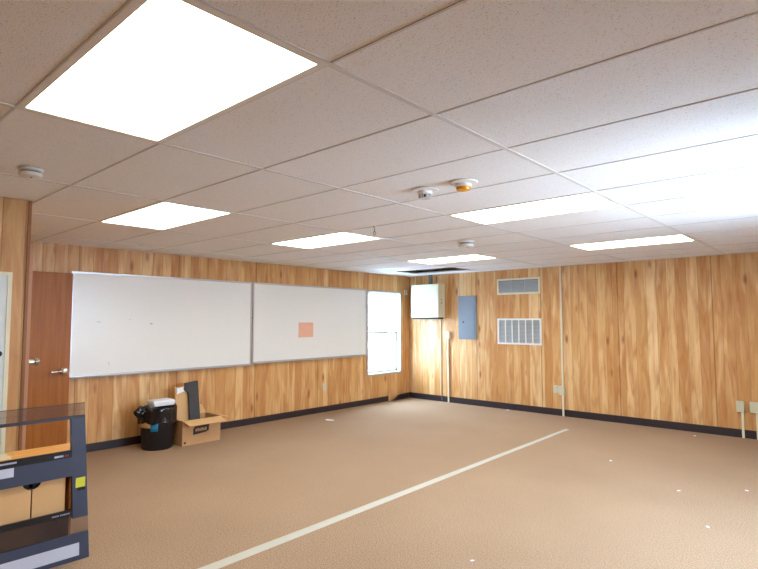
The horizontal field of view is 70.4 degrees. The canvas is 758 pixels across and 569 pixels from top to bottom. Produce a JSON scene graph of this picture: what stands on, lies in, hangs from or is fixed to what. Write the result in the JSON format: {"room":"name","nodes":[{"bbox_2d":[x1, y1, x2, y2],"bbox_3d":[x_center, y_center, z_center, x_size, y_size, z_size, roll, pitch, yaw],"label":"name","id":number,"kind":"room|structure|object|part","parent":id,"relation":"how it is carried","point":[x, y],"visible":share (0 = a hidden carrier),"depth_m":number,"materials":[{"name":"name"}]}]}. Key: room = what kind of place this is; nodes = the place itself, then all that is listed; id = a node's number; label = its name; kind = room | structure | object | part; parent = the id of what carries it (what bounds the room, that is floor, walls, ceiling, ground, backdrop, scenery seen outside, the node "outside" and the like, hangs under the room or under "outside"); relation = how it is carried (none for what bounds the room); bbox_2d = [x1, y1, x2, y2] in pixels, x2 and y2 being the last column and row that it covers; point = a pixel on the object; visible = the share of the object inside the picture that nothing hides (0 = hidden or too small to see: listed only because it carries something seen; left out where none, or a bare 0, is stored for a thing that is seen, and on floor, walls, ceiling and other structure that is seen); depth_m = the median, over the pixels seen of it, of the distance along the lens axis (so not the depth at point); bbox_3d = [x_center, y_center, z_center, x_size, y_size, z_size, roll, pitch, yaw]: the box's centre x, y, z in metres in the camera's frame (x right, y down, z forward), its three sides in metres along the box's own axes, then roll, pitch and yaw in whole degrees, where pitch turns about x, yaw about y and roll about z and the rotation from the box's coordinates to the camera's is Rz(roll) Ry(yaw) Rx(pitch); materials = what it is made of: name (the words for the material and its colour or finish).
{"room":"classroom","nodes":[
{"label":"classroom","id":0,"kind":"room"},
{"bbox_2d":[0,197,28,452],"bbox_3d":[-3.962,0.479,2.319,0.100,2.377,4.170,-4,-5,42],"label":"wall partition","id":1,"kind":"structure","parent":0,"point":[13,212],"depth_m":3.80,"materials":[{"name":"brown wood"}]},
{"bbox_2d":[0,272,12,453],"bbox_3d":[-2.887,0.814,3.398,0.028,1.850,0.902,-4,-5,42],"label":"door","id":2,"kind":"structure","parent":1,"relation":"in","point":[6,278],"depth_m":3.74,"materials":[{"name":"grey paint"}]},
{"bbox_2d":[18,201,31,450],"bbox_3d":[-2.531,0.578,3.825,0.012,2.377,0.019,-4,-5,42],"label":"trim","id":3,"kind":"structure","parent":1,"relation":"attached to","point":[30,202],"depth_m":3.84,"materials":[{"name":"brown wood"}]},
{"bbox_2d":[22,245,39,449],"bbox_3d":[-2.833,0.756,4.172,0.910,2.040,0.117,-4,-5,42],"label":"door","id":4,"kind":"structure","parent":1,"relation":"in","point":[36,361],"depth_m":3.86,"materials":[{"name":"brown wood"}]},
{"bbox_2d":[30,241,408,443],"bbox_3d":[-3.248,0.509,6.499,0.140,2.877,11.330,-4,-5,42],"label":"wall","id":5,"kind":"structure","parent":0,"point":[256,390],"depth_m":7.62,"materials":[{"name":"brown wood"}]},
{"bbox_2d":[25,271,72,449],"bbox_3d":[-3.755,0.863,5.669,0.122,2.030,0.915,-4,-5,42],"label":"door","id":6,"kind":"structure","parent":5,"relation":"in","point":[51,301],"depth_m":5.87,"materials":[{"name":"brown wood"}]},
{"bbox_3d":[-3.480,0.956,5.937,0.080,0.068,0.068,-4,-5,42],"label":"handle","id":7,"kind":"part","parent":6,"relation":"part of","materials":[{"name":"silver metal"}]},
{"bbox_2d":[69,271,252,378],"bbox_3d":[-2.671,0.512,6.979,0.078,1.217,2.445,-4,-5,42],"label":"whiteboard","id":8,"kind":"object","parent":5,"relation":"attached to","point":[122,324],"visible":0.95,"depth_m":6.83,"materials":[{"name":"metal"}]},
{"bbox_2d":[70,364,251,378],"bbox_3d":[-2.663,1.111,6.932,0.058,0.016,2.405,-4,-5,42],"label":"marker tray","id":9,"kind":"object","parent":8,"relation":"on","point":[208,366],"depth_m":6.75,"materials":[{"name":"metal"}]},
{"bbox_2d":[86,396,388,452],"bbox_3d":[-2.008,1.980,7.669,0.008,0.095,6.530,-4,-5,42],"label":"baseboard","id":10,"kind":"structure","parent":5,"relation":"attached to","point":[97,446],"depth_m":7.97,"materials":[{"name":"black plastic"}]},
{"bbox_2d":[251,282,367,363],"bbox_3d":[-1.028,0.623,8.801,0.078,1.197,2.460,-4,-5,42],"label":"whiteboard","id":11,"kind":"object","parent":5,"relation":"attached to","point":[338,316],"visible":1,"depth_m":8.69,"materials":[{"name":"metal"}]},
{"bbox_2d":[299,322,312,336],"bbox_3d":[-1.177,0.730,8.665,0.002,0.235,0.305,-4,-5,42],"label":"paper sheet","id":12,"kind":"object","parent":11,"relation":"attached to","point":[305,328],"visible":1,"depth_m":8.67,"materials":[{"name":"pink paper"}]},
{"bbox_2d":[254,355,367,363],"bbox_3d":[-1.017,1.212,8.758,0.058,0.016,2.411,-4,-5,42],"label":"marker tray","id":13,"kind":"object","parent":11,"relation":"on","point":[273,360],"depth_m":8.54,"materials":[{"name":"metal"}]},
{"bbox_2d":[366,290,401,376],"bbox_3d":[0.054,0.906,10.142,0.152,1.569,0.984,-4,-5,42],"label":"window","id":14,"kind":"structure","parent":5,"relation":"in","point":[397,331],"depth_m":10.41,"materials":[{"name":"white paint"}]},
{"bbox_2d":[391,392,408,400],"bbox_3d":[0.403,2.151,10.326,0.097,0.102,0.571,-2,-5,32],"label":"baseboard","id":15,"kind":"structure","parent":5,"relation":"attached to","point":[404,395],"depth_m":10.33,"materials":[{"name":"black plastic"}]},
{"bbox_2d":[0,0,757,276],"bbox_3d":[-0.525,-0.605,4.117,7.190,0.022,11.330,-4,-5,42],"label":"ceiling","id":16,"kind":"structure","parent":0,"point":[649,107],"depth_m":2.61,"materials":[{"name":"tile"}]},
{"bbox_2d":[17,166,43,179],"bbox_3d":[-2.000,-0.636,3.083,0.126,0.053,0.126,-4,-5,42],"label":"smoke detector","id":17,"kind":"object","parent":16,"relation":"attached to","point":[26,172],"visible":1,"depth_m":3.04,"materials":[{"name":"white paint"}]},
{"bbox_2d":[98,201,234,229],"bbox_3d":[-1.825,-0.609,4.547,1.219,0.090,0.610,-4,-5,42],"label":"ceiling light","id":18,"kind":"object","parent":16,"relation":"attached to","point":[162,215],"visible":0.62,"depth_m":4.51,"materials":[{"name":"white plastic"}]},
{"bbox_2d":[15,0,327,143],"bbox_3d":[-0.828,-0.781,2.016,1.219,0.090,0.610,-4,-5,42],"label":"ceiling light","id":19,"kind":"object","parent":16,"relation":"attached to","point":[158,71],"visible":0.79,"depth_m":1.90,"materials":[{"name":"white paint"}]},
{"bbox_2d":[269,232,382,248],"bbox_3d":[-0.602,-0.519,5.904,1.219,0.090,0.610,-4,-5,42],"label":"ceiling light","id":20,"kind":"object","parent":16,"relation":"attached to","point":[339,238],"visible":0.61,"depth_m":5.87,"materials":[{"name":"white plastic"}]},
{"bbox_2d":[411,187,438,199],"bbox_3d":[0.306,-0.602,3.590,0.184,0.058,0.184,-4,-5,42],"label":"detector","id":21,"kind":"object","parent":16,"relation":"attached to","point":[425,192],"visible":1,"depth_m":3.56,"materials":[{"name":"white paint"}]},
{"bbox_3d":[0.306,-0.625,3.591,0.184,0.012,0.184,-4,-5,42],"label":"plate","id":22,"kind":"part","parent":21,"relation":"part of","materials":[{"name":"white paint"}]},
{"bbox_2d":[406,254,496,263],"bbox_3d":[1.029,-0.399,7.713,1.219,0.090,0.610,-4,-5,42],"label":"ceiling light","id":23,"kind":"object","parent":16,"relation":"attached to","point":[475,256],"visible":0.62,"depth_m":7.70,"materials":[{"name":"white plastic"}]},
{"bbox_2d":[449,179,477,191],"bbox_3d":[0.533,-0.616,3.393,0.184,0.057,0.184,-4,-5,42],"label":"detector","id":24,"kind":"object","parent":16,"relation":"attached to","point":[461,185],"visible":1,"depth_m":3.35,"materials":[{"name":"white paint"}]},
{"bbox_3d":[0.533,-0.639,3.395,0.184,0.012,0.184,-4,-5,42],"label":"plate","id":25,"kind":"part","parent":24,"relation":"part of","materials":[{"name":"white paint"}]},
{"bbox_2d":[458,240,474,248],"bbox_3d":[0.959,-0.439,5.916,0.185,0.073,0.185,-4,-5,42],"label":"smoke detector","id":26,"kind":"object","parent":16,"relation":"attached to","point":[464,244],"visible":1,"depth_m":5.85,"materials":[{"name":"white paint"}]},
{"bbox_2d":[446,192,623,224],"bbox_3d":[1.211,-0.631,4.277,1.219,0.090,0.610,-4,-5,42],"label":"ceiling light","id":27,"kind":"object","parent":16,"relation":"attached to","point":[588,201],"visible":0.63,"depth_m":4.23,"materials":[{"name":"translucent plastic diffuser"},{"name":"metal"}]},
{"bbox_2d":[567,234,696,250],"bbox_3d":[2.842,-0.511,6.085,1.219,0.090,0.610,-4,-5,42],"label":"ceiling light","id":28,"kind":"object","parent":16,"relation":"attached to","point":[672,238],"visible":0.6,"depth_m":6.05,"materials":[{"name":"translucent plastic diffuser"},{"name":"metal"}]},
{"bbox_2d":[50,398,757,568],"bbox_3d":[-0.522,1.826,3.954,7.470,0.100,11.610,-4,-5,42],"label":"floor","id":29,"kind":"structure","parent":0,"point":[558,501],"depth_m":4.56,"materials":[{"name":"carpet"}]},
{"bbox_2d":[0,402,88,568],"bbox_3d":[-2.359,1.227,3.093,0.243,0.983,1.237,-4,-5,42],"label":"display rack","id":30,"kind":"object","parent":29,"relation":"on","point":[46,541],"visible":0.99,"depth_m":3.34,"materials":[{"name":"blue metal"}]},
{"bbox_2d":[0,453,10,459],"bbox_3d":[-2.299,1.030,3.182,0.150,0.008,0.170,-4,-5,42],"label":"paper pad","id":31,"kind":"object","parent":30,"relation":"on","point":[3,456],"visible":1,"depth_m":3.21,"materials":[{"name":"beige paper"}]},
{"bbox_2d":[0,485,30,525],"bbox_3d":[-2.234,1.312,3.243,0.170,0.232,0.184,-4,-5,42],"label":"file box","id":32,"kind":"object","parent":30,"relation":"on","point":[15,502],"visible":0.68,"depth_m":3.19,"materials":[{"name":"cardboard"}]},
{"bbox_3d":[-2.472,1.386,3.129,0.012,0.672,1.115,-4,-5,42],"label":"panel","id":33,"kind":"part","parent":30,"relation":"part of","materials":[{"name":"black metal"}]},
{"bbox_2d":[0,443,69,460],"bbox_3d":[-2.350,1.040,3.126,0.228,0.018,1.100,-4,-5,42],"label":"shelf","id":34,"kind":"object","parent":30,"relation":"attached to","point":[55,452],"depth_m":3.33,"materials":[{"name":"brown wood"}]},
{"bbox_3d":[-2.295,0.819,3.027,0.022,0.017,1.185,-4,-5,42],"label":"rail","id":35,"kind":"part","parent":30,"relation":"part of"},
{"bbox_3d":[-2.278,1.628,2.993,0.020,0.167,1.237,-4,-5,42],"label":"panel","id":36,"kind":"part","parent":30,"relation":"part of","materials":[{"name":"blue metal"}]},
{"bbox_2d":[29,477,65,518],"bbox_3d":[-2.107,1.322,3.384,0.170,0.232,0.181,-4,-5,42],"label":"file box","id":37,"kind":"object","parent":30,"relation":"on","point":[47,497],"visible":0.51,"depth_m":3.32,"materials":[{"name":"cardboard"}]},
{"bbox_3d":[-2.027,1.408,3.466,0.198,0.672,0.012,-4,-5,42],"label":"panel","id":38,"kind":"part","parent":30,"relation":"part of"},
{"bbox_3d":[-1.918,1.159,3.434,0.030,0.636,0.117,-4,-5,42],"label":"post","id":39,"kind":"part","parent":30,"relation":"part of","materials":[{"name":"blue metal"}]},
{"bbox_2d":[133,404,176,450],"bbox_3d":[-2.656,1.684,6.413,0.458,0.518,0.437,1,-4,-15],"label":"trash can","id":40,"kind":"object","parent":29,"relation":"on","point":[156,424],"visible":0.93,"depth_m":6.25,"materials":[{"name":"black plastic"}]},
{"bbox_2d":[146,398,174,406],"bbox_3d":[-2.609,1.409,6.430,0.197,0.065,0.266,-4,-5,42],"label":"container","id":41,"kind":"object","parent":40,"relation":"on","point":[163,401],"visible":1,"depth_m":6.36,"materials":[{"name":"white plastic"}]},
{"bbox_2d":[146,401,174,406],"bbox_3d":[-2.609,1.422,6.429,0.197,0.040,0.266,-4,-5,42],"label":"tray","id":42,"kind":"object","parent":41,"relation":"on","point":[151,403],"depth_m":6.34,"materials":[{"name":"white plastic"}]},
{"bbox_3d":[-2.610,1.389,6.431,0.195,0.024,0.265,-4,-5,42],"label":"lid","id":43,"kind":"part","parent":41,"relation":"part of","materials":[{"name":"white plastic"}]},
{"bbox_2d":[173,404,225,446],"bbox_3d":[-2.259,1.768,6.803,0.584,0.403,0.648,-4,-5,42],"label":"cardboard box","id":44,"kind":"object","parent":29,"relation":"on","point":[206,428],"visible":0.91,"depth_m":6.60,"materials":[{"name":"brown cardboard"}]},
{"bbox_2d":[174,387,188,420],"bbox_3d":[-2.463,1.621,6.763,0.086,0.668,0.220,-4,-5,42],"label":"board","id":45,"kind":"object","parent":44,"relation":"in","point":[181,399],"visible":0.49,"depth_m":6.75,"materials":[{"name":"cardboard"}]},
{"bbox_2d":[177,387,183,393],"bbox_3d":[-2.493,1.330,6.751,0.015,0.090,0.105,-4,-5,42],"label":"paper scrap","id":46,"kind":"object","parent":45,"relation":"attached to","point":[179,390],"visible":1,"depth_m":6.74,"materials":[{"name":"white paper"}]},
{"bbox_2d":[184,380,199,419],"bbox_3d":[-2.367,1.594,6.809,0.122,0.728,0.204,-4,-5,42],"label":"packing sleeve","id":47,"kind":"object","parent":44,"relation":"in","point":[192,390],"visible":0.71,"depth_m":6.82,"materials":[{"name":"black cardboard"}]},
{"bbox_2d":[198,429,568,568],"bbox_3d":[-0.240,1.788,4.187,0.120,0.004,8.651,-3,-5,41],"label":"strip","id":48,"kind":"object","parent":29,"relation":"on","point":[234,558],"visible":1,"depth_m":4.11,"materials":[{"name":"cream vinyl"}]},
{"bbox_2d":[409,252,757,430],"bbox_3d":[3.312,0.622,8.308,7.470,2.877,0.140,-4,-5,42],"label":"wall","id":49,"kind":"structure","parent":0,"point":[671,339],"depth_m":8.00,"materials":[{"name":"brown wood"}]},
{"bbox_2d":[411,284,444,318],"bbox_3d":[0.911,0.332,10.261,0.720,0.655,0.204,-4,-5,42],"label":"wall heater","id":50,"kind":"object","parent":49,"relation":"attached to","point":[427,300],"visible":1,"depth_m":10.12,"materials":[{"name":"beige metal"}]},
{"bbox_2d":[413,317,442,318],"bbox_3d":[0.927,0.643,10.227,0.600,0.030,0.160,-4,-5,42],"label":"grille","id":51,"kind":"object","parent":50,"relation":"attached to","point":[413,317],"depth_m":10.12,"materials":[{"name":"white metal"}]},
{"bbox_2d":[429,275,432,283],"bbox_3d":[0.991,-0.086,10.319,0.060,0.187,0.050,-4,-5,42],"label":"duct","id":52,"kind":"object","parent":49,"relation":"attached to","point":[430,276],"visible":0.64,"depth_m":10.30,"materials":[{"name":"grey metal"}]},
{"bbox_2d":[441,319,441,394],"bbox_3d":[1.173,1.404,10.078,0.019,1.520,0.020,-4,-5,42],"label":"cable","id":53,"kind":"object","parent":49,"relation":"attached to","point":[441,319],"visible":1,"depth_m":10.08,"materials":[{"name":"white plastic"}]},
{"bbox_2d":[445,332,449,338],"bbox_3d":[1.279,0.942,9.992,0.085,0.125,0.050,-4,-5,42],"label":"junction box","id":54,"kind":"object","parent":49,"relation":"attached to","point":[447,334],"visible":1,"depth_m":9.96,"materials":[{"name":"white paint"}]},
{"bbox_2d":[447,339,448,401],"bbox_3d":[1.284,1.590,9.952,0.028,1.171,0.022,-4,-5,42],"label":"raceway","id":55,"kind":"object","parent":49,"relation":"attached to","point":[447,339],"visible":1,"depth_m":9.95,"materials":[{"name":"beige plastic"}]},
{"bbox_2d":[458,296,476,339],"bbox_3d":[1.598,0.598,9.735,0.380,0.785,0.038,-4,-5,42],"label":"electrical panel","id":56,"kind":"object","parent":49,"relation":"attached to","point":[467,305],"visible":1,"depth_m":9.72,"materials":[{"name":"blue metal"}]},
{"bbox_2d":[497,277,539,294],"bbox_3d":[2.355,0.027,9.103,0.790,0.275,0.018,-4,-5,42],"label":"air vent","id":57,"kind":"object","parent":49,"relation":"in","point":[527,285],"visible":1,"depth_m":9.09,"materials":[{"name":"beige metal"}]},
{"bbox_2d":[497,318,541,344],"bbox_3d":[2.358,0.792,9.050,0.805,0.440,0.018,-4,-5,42],"label":"air vent","id":58,"kind":"object","parent":49,"relation":"in","point":[515,331],"visible":1,"depth_m":9.03,"materials":[{"name":"white metal"}]},
{"bbox_2d":[553,385,558,392],"bbox_3d":[2.824,1.672,8.575,0.085,0.125,0.013,-4,-5,42],"label":"wall outlet","id":59,"kind":"object","parent":49,"relation":"attached to","point":[555,387],"visible":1,"depth_m":8.57,"materials":[{"name":"beige plastic"}]},
{"bbox_2d":[559,266,563,385],"bbox_3d":[2.904,0.655,8.555,0.026,1.905,0.020,-4,-5,42],"label":"raceway","id":60,"kind":"object","parent":49,"relation":"attached to","point":[559,266],"visible":1,"depth_m":8.55,"materials":[{"name":"beige plastic"}]},
{"bbox_2d":[559,386,564,394],"bbox_3d":[2.889,1.675,8.483,0.085,0.135,0.063,-4,-5,42],"label":"outlet box","id":61,"kind":"object","parent":49,"relation":"attached to","point":[561,388],"visible":1,"depth_m":8.46,"materials":[{"name":"beige plastic"}]},
{"bbox_2d":[562,395,564,415],"bbox_3d":[2.905,1.909,8.469,0.028,0.331,0.022,-4,-5,42],"label":"raceway","id":62,"kind":"object","parent":49,"relation":"attached to","point":[563,413],"visible":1,"depth_m":8.46,"materials":[{"name":"beige plastic"}]},
{"bbox_2d":[409,392,756,438],"bbox_3d":[3.268,2.001,8.156,7.180,0.105,0.008,-4,-5,42],"label":"baseboard","id":63,"kind":"structure","parent":49,"relation":"attached to","point":[749,434],"depth_m":8.08,"materials":[{"name":"black plastic"}]},
{"bbox_2d":[736,401,744,411],"bbox_3d":[4.645,1.567,6.906,0.085,0.135,0.063,-4,-5,42],"label":"outlet box","id":64,"kind":"object","parent":49,"relation":"attached to","point":[740,405],"visible":1,"depth_m":6.88,"materials":[{"name":"beige plastic"}]},
{"bbox_2d":[741,412,744,437],"bbox_3d":[4.667,1.800,6.888,0.028,0.331,0.022,-4,-5,42],"label":"raceway","id":65,"kind":"object","parent":49,"relation":"attached to","point":[742,413],"visible":1,"depth_m":6.88,"materials":[{"name":"beige plastic"}]},
{"bbox_2d":[749,402,757,413],"bbox_3d":[4.762,1.560,6.801,0.110,0.135,0.063,-4,-5,42],"label":"outlet box","id":66,"kind":"object","parent":49,"relation":"attached to","point":[753,405],"visible":1,"depth_m":6.79,"materials":[{"name":"beige plastic"}]},
{"bbox_2d":[756,414,757,439],"bbox_3d":[4.783,1.792,6.783,0.028,0.331,0.022,-4,-5,42],"label":"raceway","id":67,"kind":"object","parent":49,"relation":"attached to","point":[756,414],"visible":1,"depth_m":6.78,"materials":[{"name":"beige plastic"}]},
{"label":"outside","id":68,"kind":"structure","parent":0,"visible":0},
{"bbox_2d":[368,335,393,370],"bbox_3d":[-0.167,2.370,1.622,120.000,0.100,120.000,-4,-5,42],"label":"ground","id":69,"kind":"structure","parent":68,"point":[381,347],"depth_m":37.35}
]}

